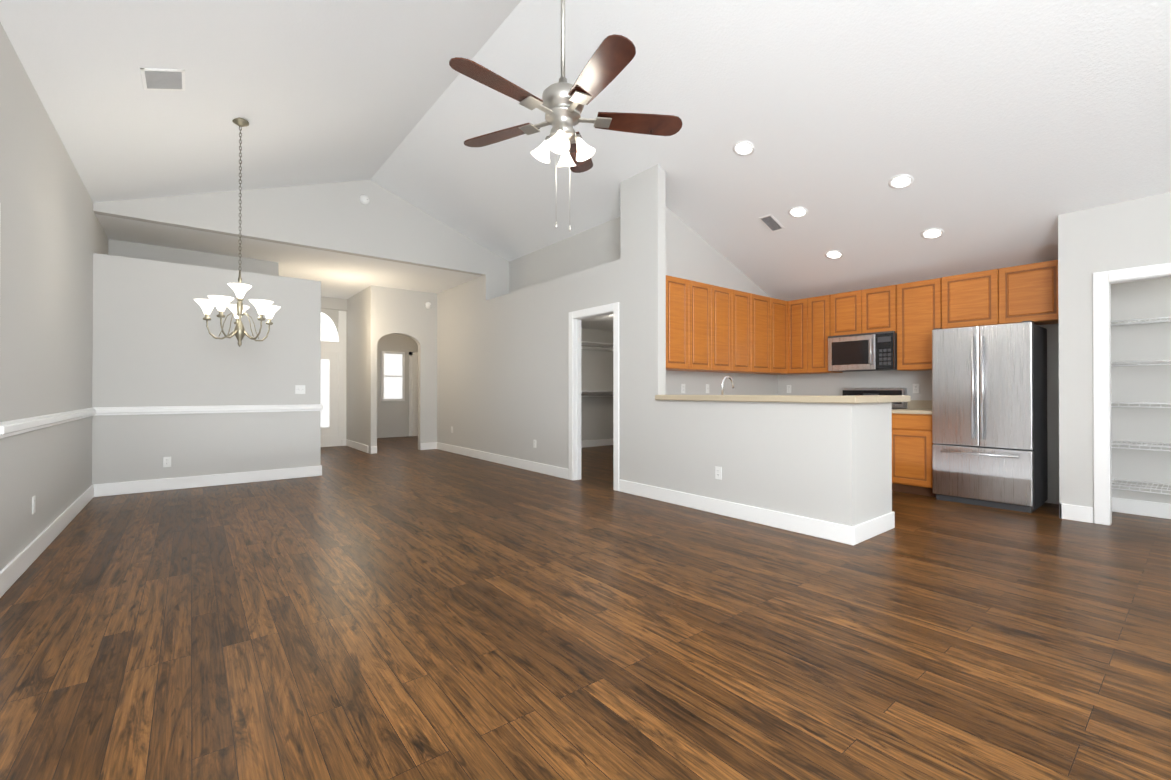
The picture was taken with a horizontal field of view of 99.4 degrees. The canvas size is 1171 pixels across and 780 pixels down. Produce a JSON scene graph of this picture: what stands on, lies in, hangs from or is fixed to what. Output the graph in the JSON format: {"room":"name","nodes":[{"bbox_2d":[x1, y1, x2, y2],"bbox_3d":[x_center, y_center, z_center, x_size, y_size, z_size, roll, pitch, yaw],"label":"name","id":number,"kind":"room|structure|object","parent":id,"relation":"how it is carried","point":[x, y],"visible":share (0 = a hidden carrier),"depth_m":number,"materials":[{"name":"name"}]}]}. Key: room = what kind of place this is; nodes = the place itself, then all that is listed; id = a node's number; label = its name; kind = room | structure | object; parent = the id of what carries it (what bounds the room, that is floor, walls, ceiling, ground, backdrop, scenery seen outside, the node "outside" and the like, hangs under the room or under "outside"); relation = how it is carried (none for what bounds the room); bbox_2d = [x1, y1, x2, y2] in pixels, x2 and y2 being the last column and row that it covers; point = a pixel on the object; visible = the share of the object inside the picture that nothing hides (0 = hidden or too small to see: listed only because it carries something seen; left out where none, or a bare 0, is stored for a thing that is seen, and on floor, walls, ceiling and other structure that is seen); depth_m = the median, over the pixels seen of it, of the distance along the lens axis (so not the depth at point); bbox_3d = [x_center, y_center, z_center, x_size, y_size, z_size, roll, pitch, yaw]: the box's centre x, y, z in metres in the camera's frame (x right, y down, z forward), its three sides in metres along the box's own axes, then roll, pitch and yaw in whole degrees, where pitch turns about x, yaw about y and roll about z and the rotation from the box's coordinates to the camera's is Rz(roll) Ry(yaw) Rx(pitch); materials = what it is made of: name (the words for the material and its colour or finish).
{"room":"empty living room","nodes":[
{"label":"empty living room","id":0,"kind":"room"},
{"bbox_2d":[0,22,107,570],"bbox_3d":[-4.168,-0.438,3.830,0.120,3.156,16.720,0,0,-39],"label":"wall","id":1,"kind":"structure","parent":0,"point":[53,237],"depth_m":3.43,"materials":[{"name":"grey paint"}]},
{"bbox_2d":[32,495,35,513],"bbox_3d":[-3.670,0.769,3.302,0.008,0.115,0.070,0,0,-39],"label":"outlet","id":2,"kind":"object","parent":1,"relation":"attached to","point":[33,504],"visible":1,"depth_m":3.29,"materials":[{"name":"white plastic"}]},
{"bbox_2d":[0,484,95,597],"bbox_3d":[-4.196,1.073,3.966,0.016,0.135,3.360,0,0,-39],"label":"baseboard","id":3,"kind":"structure","parent":1,"relation":"attached to","point":[17,566],"depth_m":3.40,"materials":[{"name":"white wood"}]},
{"bbox_2d":[0,407,97,438],"bbox_3d":[-4.190,0.230,3.975,0.032,0.090,3.360,0,0,-39],"label":"trim","id":4,"kind":"structure","parent":1,"relation":"attached to","point":[15,427],"depth_m":3.37,"materials":[{"name":"white wood"}]},
{"bbox_2d":[108,239,268,274],"bbox_3d":[-5.395,-0.370,6.841,1.710,3.050,0.120,0,0,-39],"label":"wall","id":5,"kind":"structure","parent":0,"point":[153,252],"depth_m":6.73,"materials":[{"name":"grey paint"}]},
{"bbox_2d":[269,261,278,275],"bbox_3d":[-5.425,-0.362,8.363,0.120,3.050,2.540,0,0,-39],"label":"wall","id":6,"kind":"structure","parent":0,"point":[273,266],"depth_m":7.38,"materials":[{"name":"grey paint"}]},
{"bbox_2d":[95,214,480,298],"bbox_3d":[-4.954,-1.939,9.788,6.300,0.120,6.430,0,0,-39],"label":"ceiling","id":7,"kind":"structure","parent":0,"point":[342,276],"depth_m":7.35,"materials":[{"name":"white paint"}]},
{"bbox_2d":[92,180,508,483],"bbox_3d":[-3.263,-0.909,6.942,5.170,4.130,0.120,0,0,-39],"label":"wall","id":8,"kind":"structure","parent":0,"point":[155,343],"depth_m":6.02,"materials":[{"name":"grey paint"}]},
{"bbox_2d":[163,457,170,466],"bbox_3d":[-4.754,0.827,5.638,0.070,0.115,0.008,0,0,-39],"label":"outlet","id":9,"kind":"object","parent":8,"relation":"attached to","point":[166,461],"visible":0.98,"depth_m":5.63,"materials":[{"name":"white plastic"}]},
{"bbox_2d":[96,465,321,496],"bbox_3d":[-4.382,1.083,5.974,2.166,0.135,0.046,0,0,-39],"label":"baseboard","id":10,"kind":"structure","parent":8,"relation":"attached to","point":[130,487],"depth_m":5.84,"materials":[{"name":"white wood"}]},
{"bbox_2d":[98,404,323,415],"bbox_3d":[-4.350,0.241,5.974,2.150,0.090,0.032,0,0,-39],"label":"trim","id":11,"kind":"structure","parent":8,"relation":"attached to","point":[102,411],"depth_m":5.84,"materials":[{"name":"white wood"}]},
{"bbox_2d":[295,385,304,393],"bbox_3d":[-3.727,0.004,6.485,0.116,0.115,0.010,0,0,-39],"label":"light switch","id":12,"kind":"object","parent":8,"relation":"attached to","point":[299,389],"visible":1,"depth_m":6.48,"materials":[{"name":"white plastic"}]},
{"bbox_2d":[359,195,369,204],"bbox_3d":[-3.104,-2.669,6.976,0.132,0.132,0.038,0,0,-39],"label":"smoke detector","id":13,"kind":"object","parent":8,"relation":"attached to","point":[364,199],"visible":1,"depth_m":6.96,"materials":[{"name":"white plastic"}]},
{"bbox_2d":[321,297,346,446],"bbox_3d":[-6.333,-0.356,9.353,3.610,3.050,0.140,0,0,-39],"label":"wall","id":14,"kind":"structure","parent":0,"point":[333,375],"depth_m":10.22,"materials":[{"name":"white paint"}]},
{"bbox_2d":[347,285,378,452],"bbox_3d":[-4.371,-0.355,9.713,0.150,3.050,1.740,0,0,-39],"label":"wall","id":15,"kind":"structure","parent":0,"point":[363,307],"depth_m":9.42,"materials":[{"name":"grey paint"}]},
{"bbox_2d":[344,439,367,452],"bbox_3d":[-4.489,1.103,9.701,0.040,0.135,1.600,0,0,-39],"label":"baseboard","id":16,"kind":"structure","parent":15,"relation":"attached to","point":[353,444],"depth_m":9.68,"materials":[{"name":"white wood"}]},
{"bbox_2d":[379,286,436,449],"bbox_3d":[-3.341,-0.356,9.510,1.210,3.050,0.140,0,0,-39],"label":"wall","id":17,"kind":"structure","parent":0,"point":[379,319],"depth_m":9.64,"materials":[{"name":"grey paint"}]},
{"bbox_2d":[381,351,404,400],"bbox_3d":[-4.743,-0.317,12.228,0.560,1.220,0.040,0,0,-39],"label":"room window","id":18,"kind":"structure","parent":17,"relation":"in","point":[392,376],"depth_m":12.21,"materials":[{"name":"white glass"}]},
{"bbox_2d":[409,352,417,435],"bbox_3d":[-4.093,0.126,12.743,0.860,2.120,0.056,0,0,-39],"label":"door frame","id":19,"kind":"structure","parent":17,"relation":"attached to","point":[413,393],"depth_m":12.53,"materials":[{"name":"white wood"}]},
{"bbox_2d":[420,443,435,449],"bbox_3d":[-3.049,1.102,9.635,0.310,0.135,0.016,0,0,-39],"label":"baseboard","id":20,"kind":"structure","parent":17,"relation":"attached to","point":[423,446],"depth_m":9.62,"materials":[{"name":"white wood"}]},
{"bbox_2d":[425,302,431,308],"bbox_3d":[-3.046,-1.627,9.637,0.132,0.132,0.038,0,0,-39],"label":"smoke detector","id":21,"kind":"object","parent":17,"relation":"attached to","point":[428,305],"visible":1,"depth_m":9.62,"materials":[{"name":"white plastic"}]},
{"bbox_2d":[437,164,665,486],"bbox_3d":[-0.865,-0.584,7.629,0.560,3.487,5.890,0,0,-39],"label":"wall","id":22,"kind":"structure","parent":0,"point":[503,375],"depth_m":6.74,"materials":[{"name":"grey paint"}]},
{"bbox_2d":[436,442,568,478],"bbox_3d":[-1.569,1.094,8.043,0.016,0.135,4.350,0,0,-39],"label":"baseboard","id":23,"kind":"structure","parent":22,"relation":"attached to","point":[551,470],"depth_m":7.50,"materials":[{"name":"white wood"}]},
{"bbox_2d":[569,302,618,490],"bbox_3d":[0.130,0.084,6.008,0.138,2.135,0.950,0,0,-39],"label":"door frame","id":24,"kind":"structure","parent":22,"relation":"attached to","point":[575,317],"depth_m":6.28,"materials":[{"name":"white wood"}]},
{"bbox_2d":[0,436,1170,779],"bbox_3d":[-0.951,1.192,6.266,9.200,0.080,16.900,0,0,-39],"label":"floor","id":25,"kind":"structure","parent":0,"point":[398,608],"depth_m":2.25,"materials":[{"name":"brown wood"}]},
{"bbox_2d":[841,388,906,408],"bbox_3d":[3.357,0.569,6.043,0.712,1.165,0.752,0,0,-39],"label":"range","id":26,"kind":"object","parent":25,"relation":"on","point":[875,391],"visible":0.02,"depth_m":6.13,"materials":[{"name":"silver metal"}]},
{"bbox_2d":[892,412,935,496],"bbox_3d":[3.774,0.709,5.601,0.634,0.880,0.441,0,0,-39],"label":"base cabinet","id":27,"kind":"object","parent":25,"relation":"on","point":[912,464],"depth_m":5.39,"materials":[{"name":"brown wood"}]},
{"bbox_2d":[892,408,931,411],"bbox_3d":[3.773,0.249,5.600,0.640,0.040,0.446,0,0,-39],"label":"countertop","id":28,"kind":"structure","parent":27,"relation":"on","point":[909,409],"depth_m":5.50,"materials":[{"name":"beige stone"}]},
{"bbox_2d":[721,376,733,394],"bbox_3d":[1.349,0.046,4.822,0.216,0.355,0.130,0,0,-39],"label":"faucet","id":29,"kind":"object","parent":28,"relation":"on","point":[722,384],"visible":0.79,"depth_m":4.75,"materials":[{"name":"silver metal"}]},
{"bbox_2d":[932,320,1047,512],"bbox_3d":[4.105,0.258,5.058,0.770,1.777,0.785,0,0,-39],"label":"fridge","id":30,"kind":"object","parent":25,"relation":"on","point":[989,412],"visible":1,"depth_m":4.81,"materials":[{"name":"grey metal"}]},
{"bbox_2d":[0,0,1170,300],"bbox_3d":[0.875,-2.167,3.724,7.930,1.888,10.320,0,0,-39],"label":"ceiling","id":31,"kind":"structure","parent":0,"point":[1004,132],"depth_m":4.11,"materials":[{"name":"white paint"}]},
{"bbox_2d":[140,68,184,90],"bbox_3d":[-3.037,-2.229,3.576,0.238,0.089,0.300,0,0,-39],"label":"ceiling vent","id":32,"kind":"object","parent":31,"relation":"in","point":[163,79],"visible":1,"depth_m":3.56,"materials":[{"name":"white metal"}]},
{"bbox_2d":[194,118,280,346],"bbox_3d":[-3.103,-1.391,4.456,0.644,2.028,0.618,0,0,-39],"label":"chandelier","id":33,"kind":"object","parent":31,"relation":"hanging from","point":[263,307],"visible":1,"depth_m":4.40,"materials":[{"name":"white glass"}]},
{"bbox_2d":[449,0,681,230],"bbox_3d":[-0.145,-1.873,2.733,1.294,1.981,1.314,0,0,-39],"label":"fan","id":34,"kind":"object","parent":31,"relation":"hanging from","point":[563,102],"visible":1,"depth_m":2.69,"materials":[{"name":"brown wood"}]},
{"bbox_2d":[733,140,754,155],"bbox_3d":[1.480,-2.252,4.641,0.188,0.070,0.200,0,0,-39],"label":"recessed light","id":35,"kind":"object","parent":31,"relation":"in","point":[743,148],"visible":1,"depth_m":4.64,"materials":[{"name":"white glass"}]},
{"bbox_2d":[758,214,784,231],"bbox_3d":[2.094,-1.867,5.587,0.285,0.106,0.160,0,0,-39],"label":"ceiling vent","id":36,"kind":"object","parent":31,"relation":"in","point":[770,222],"visible":1,"depth_m":5.58,"materials":[{"name":"white metal"}]},
{"bbox_2d":[788,206,807,217],"bbox_3d":[2.266,-1.887,5.289,0.188,0.070,0.200,0,0,-39],"label":"recessed light","id":37,"kind":"object","parent":31,"relation":"in","point":[798,212],"visible":1,"depth_m":5.28,"materials":[{"name":"white"}]},
{"bbox_2d":[825,250,842,258],"bbox_3d":[2.918,-1.582,5.833,0.188,0.070,0.200,0,0,-39],"label":"recessed light","id":38,"kind":"object","parent":31,"relation":"in","point":[833,254],"visible":1,"depth_m":5.83,"materials":[{"name":"white glass"}]},
{"bbox_2d":[888,174,913,188],"bbox_3d":[2.876,-1.891,4.522,0.188,0.070,0.200,0,0,-39],"label":"recessed light","id":39,"kind":"object","parent":31,"relation":"in","point":[901,181],"visible":1,"depth_m":4.52,"materials":[{"name":"white"}]},
{"bbox_2d":[921,228,943,238],"bbox_3d":[3.535,-1.587,5.058,0.188,0.070,0.200,0,0,-39],"label":"recessed light","id":40,"kind":"object","parent":31,"relation":"in","point":[932,233],"visible":1,"depth_m":5.05,"materials":[{"name":"white"}]},
{"bbox_2d":[581,314,612,440],"bbox_3d":[0.637,-0.088,8.188,3.370,2.500,3.920,0,0,-39],"label":"wall","id":41,"kind":"structure","parent":0,"point":[596,412],"depth_m":10.19,"materials":[{"name":"grey paint"}]},
{"bbox_2d":[581,341,612,396],"bbox_3d":[-0.222,-0.380,9.651,2.646,1.100,0.316,0,0,-39],"label":"shelf","id":42,"kind":"object","parent":41,"relation":"attached to","point":[596,346],"depth_m":10.04,"materials":[{"name":"white"}]},
{"bbox_2d":[581,439,612,446],"bbox_3d":[-0.562,1.102,9.569,3.220,0.135,0.016,0,0,-39],"label":"baseboard","id":43,"kind":"structure","parent":41,"relation":"attached to","point":[602,442],"depth_m":10.19,"materials":[{"name":"white wood"}]},
{"bbox_2d":[666,207,777,394],"bbox_3d":[1.685,-0.569,6.456,2.850,3.445,0.100,0,0,-39],"label":"wall","id":44,"kind":"structure","parent":0,"point":[692,254],"depth_m":6.24,"materials":[{"name":"grey paint"}]},
{"bbox_2d":[666,275,693,371],"bbox_3d":[0.907,-0.721,5.545,0.457,1.000,0.354,0,0,-39],"label":"upper cabinet","id":45,"kind":"object","parent":44,"relation":"attached to","point":[679,291],"depth_m":5.42,"materials":[{"name":"brown wood"}]},
{"bbox_2d":[681,384,684,392],"bbox_3d":[1.180,-0.009,5.981,0.070,0.115,0.008,0,0,-39],"label":"outlet","id":46,"kind":"object","parent":44,"relation":"attached to","point":[682,388],"visible":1,"depth_m":5.97,"materials":[{"name":"white plastic"}]},
{"bbox_2d":[694,281,717,371],"bbox_3d":[1.199,-0.720,5.777,0.517,1.000,0.354,0,0,-39],"label":"upper cabinet","id":47,"kind":"object","parent":44,"relation":"attached to","point":[712,328],"depth_m":5.70,"materials":[{"name":"brown wood"}]},
{"bbox_2d":[718,286,737,371],"bbox_3d":[1.510,-0.719,6.025,0.517,1.000,0.354,0,0,-39],"label":"upper cabinet","id":48,"kind":"object","parent":44,"relation":"attached to","point":[727,298],"depth_m":5.96,"materials":[{"name":"brown wood"}]},
{"bbox_2d":[726,291,753,372],"bbox_3d":[1.825,-0.718,6.276,0.517,1.000,0.354,0,0,-39],"label":"upper cabinet","id":49,"kind":"object","parent":44,"relation":"attached to","point":[745,300],"depth_m":6.19,"materials":[{"name":"brown wood"}]},
{"bbox_2d":[734,294,773,374],"bbox_3d":[2.153,-0.716,6.536,0.561,1.000,0.354,0,0,-39],"label":"upper cabinet","id":50,"kind":"object","parent":44,"relation":"attached to","point":[761,304],"depth_m":6.42,"materials":[{"name":"brown wood"}]},
{"bbox_2d":[770,298,789,374],"bbox_3d":[2.491,-0.715,6.781,0.501,1.000,0.392,0,0,-39],"label":"upper cabinet","id":51,"kind":"object","parent":44,"relation":"attached to","point":[779,309],"depth_m":6.69,"materials":[{"name":"brown wood"}]},
{"bbox_2d":[655,395,882,526],"bbox_3d":[1.492,0.598,4.469,0.420,1.090,1.980,0,0,-39],"label":"wall","id":52,"kind":"structure","parent":0,"point":[827,458],"depth_m":4.07,"materials":[{"name":"grey paint"}]},
{"bbox_2d":[715,466,721,479],"bbox_3d":[1.218,0.768,4.547,0.008,0.115,0.070,0,0,-39],"label":"outlet","id":53,"kind":"object","parent":52,"relation":"attached to","point":[718,472],"visible":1,"depth_m":4.54,"materials":[{"name":"white plastic"}]},
{"bbox_2d":[619,479,855,544],"bbox_3d":[1.171,1.076,4.603,0.020,0.135,2.526,0,0,-39],"label":"baseboard","id":54,"kind":"structure","parent":52,"relation":"attached to","point":[845,534],"depth_m":4.27,"materials":[{"name":"white wood"}]},
{"bbox_2d":[883,395,910,514],"bbox_3d":[2.439,0.596,4.130,0.640,1.090,0.270,0,0,-39],"label":"wall","id":55,"kind":"structure","parent":0,"point":[887,399],"depth_m":4.04,"materials":[{"name":"grey paint"}]},
{"bbox_2d":[856,511,894,543],"bbox_3d":[2.251,1.072,3.862,0.736,0.135,0.020,0,0,-39],"label":"baseboard","id":56,"kind":"structure","parent":55,"relation":"attached to","point":[866,530],"depth_m":3.84,"materials":[{"name":"white wood"}]},
{"bbox_2d":[778,277,1170,503],"bbox_3d":[4.902,-0.082,4.796,0.120,2.453,6.700,0,0,-39],"label":"wall","id":57,"kind":"structure","parent":0,"point":[1143,299],"depth_m":4.57,"materials":[{"name":"grey paint"}]},
{"bbox_2d":[787,385,790,392],"bbox_3d":[2.936,-0.003,7.161,0.008,0.115,0.070,0,0,-39],"label":"outlet","id":58,"kind":"object","parent":57,"relation":"attached to","point":[788,388],"visible":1,"depth_m":7.16,"materials":[{"name":"white plastic"}]},
{"bbox_2d":[790,298,813,373],"bbox_3d":[2.991,-0.715,6.779,0.400,1.000,0.354,0,0,-39],"label":"upper cabinet","id":59,"kind":"object","parent":57,"relation":"attached to","point":[801,318],"depth_m":6.65,"materials":[{"name":"brown wood"}]},
{"bbox_2d":[810,294,842,373],"bbox_3d":[3.178,-0.716,6.582,0.354,1.000,0.416,0,0,-39],"label":"upper cabinet","id":60,"kind":"object","parent":57,"relation":"attached to","point":[822,307],"depth_m":6.43,"materials":[{"name":"brown wood"}]},
{"bbox_2d":[834,291,853,335],"bbox_3d":[3.406,-0.937,6.296,0.354,0.560,0.437,0,0,-39],"label":"upper cabinet","id":61,"kind":"object","parent":57,"relation":"attached to","point":[843,302],"depth_m":6.22,"materials":[{"name":"brown wood"}]},
{"bbox_2d":[854,286,885,333],"bbox_3d":[3.607,-0.939,6.043,0.354,0.560,0.437,0,0,-39],"label":"upper cabinet","id":62,"kind":"object","parent":57,"relation":"attached to","point":[869,304],"depth_m":5.98,"materials":[{"name":"brown wood"}]},
{"bbox_2d":[828,331,896,371],"bbox_3d":[3.460,-0.453,6.130,0.466,0.440,0.752,0,0,-39],"label":"microwave","id":63,"kind":"object","parent":62,"relation":"attached to","point":[875,351],"visible":1,"depth_m":5.98,"materials":[{"name":"grey metal"}]},
{"bbox_2d":[886,278,937,370],"bbox_3d":[3.875,-0.721,5.690,0.373,1.000,0.567,0,0,-39],"label":"upper cabinet","id":64,"kind":"object","parent":57,"relation":"attached to","point":[912,307],"depth_m":5.62,"materials":[{"name":"brown wood"}]},
{"bbox_2d":[913,384,918,392],"bbox_3d":[3.934,-0.009,5.907,0.008,0.115,0.070,0,0,-39],"label":"outlet","id":65,"kind":"object","parent":57,"relation":"attached to","point":[915,388],"visible":1,"depth_m":5.90,"materials":[{"name":"white plastic"}]},
{"bbox_2d":[908,400,931,407],"bbox_3d":[3.489,0.183,6.455,0.020,0.100,2.138,0,0,-39],"label":"backsplash","id":66,"kind":"structure","parent":57,"relation":"attached to","point":[913,403],"depth_m":5.86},
{"bbox_2d":[938,270,989,328],"bbox_3d":[4.184,-0.938,5.302,0.374,0.570,0.547,0,0,-39],"label":"upper cabinet","id":67,"kind":"object","parent":57,"relation":"attached to","point":[963,299],"depth_m":5.24,"materials":[{"name":"brown wood"}]},
{"bbox_2d":[990,260,1058,324],"bbox_3d":[4.454,-0.939,4.964,0.374,0.570,0.546,0,0,-39],"label":"upper cabinet","id":68,"kind":"object","parent":57,"relation":"attached to","point":[1027,292],"depth_m":4.86,"materials":[{"name":"brown wood"}]},
{"bbox_2d":[1112,497,1170,518],"bbox_3d":[5.344,1.074,4.126,0.016,0.135,1.610,0,0,-39],"label":"baseboard","id":69,"kind":"structure","parent":57,"relation":"attached to","point":[1121,505],"depth_m":4.50,"materials":[{"name":"white wood"}]},
{"bbox_2d":[1058,192,1170,522],"bbox_3d":[5.572,-0.219,3.272,0.730,2.712,3.480,0,0,-39],"label":"wall","id":70,"kind":"structure","parent":0,"point":[1127,234],"depth_m":4.28,"materials":[{"name":"grey paint"}]},
{"bbox_2d":[1076,505,1092,521],"bbox_3d":[4.607,1.076,4.558,0.590,0.135,0.016,0,0,-39],"label":"baseboard","id":71,"kind":"structure","parent":70,"relation":"attached to","point":[1083,513],"depth_m":4.27,"materials":[{"name":"white wood"}]},
{"bbox_2d":[1093,263,1170,524],"bbox_3d":[4.840,0.072,3.686,0.138,2.135,1.490,0,0,-39],"label":"door frame","id":72,"kind":"structure","parent":70,"relation":"attached to","point":[1104,281],"depth_m":4.18,"materials":[{"name":"white wood"}]}
]}

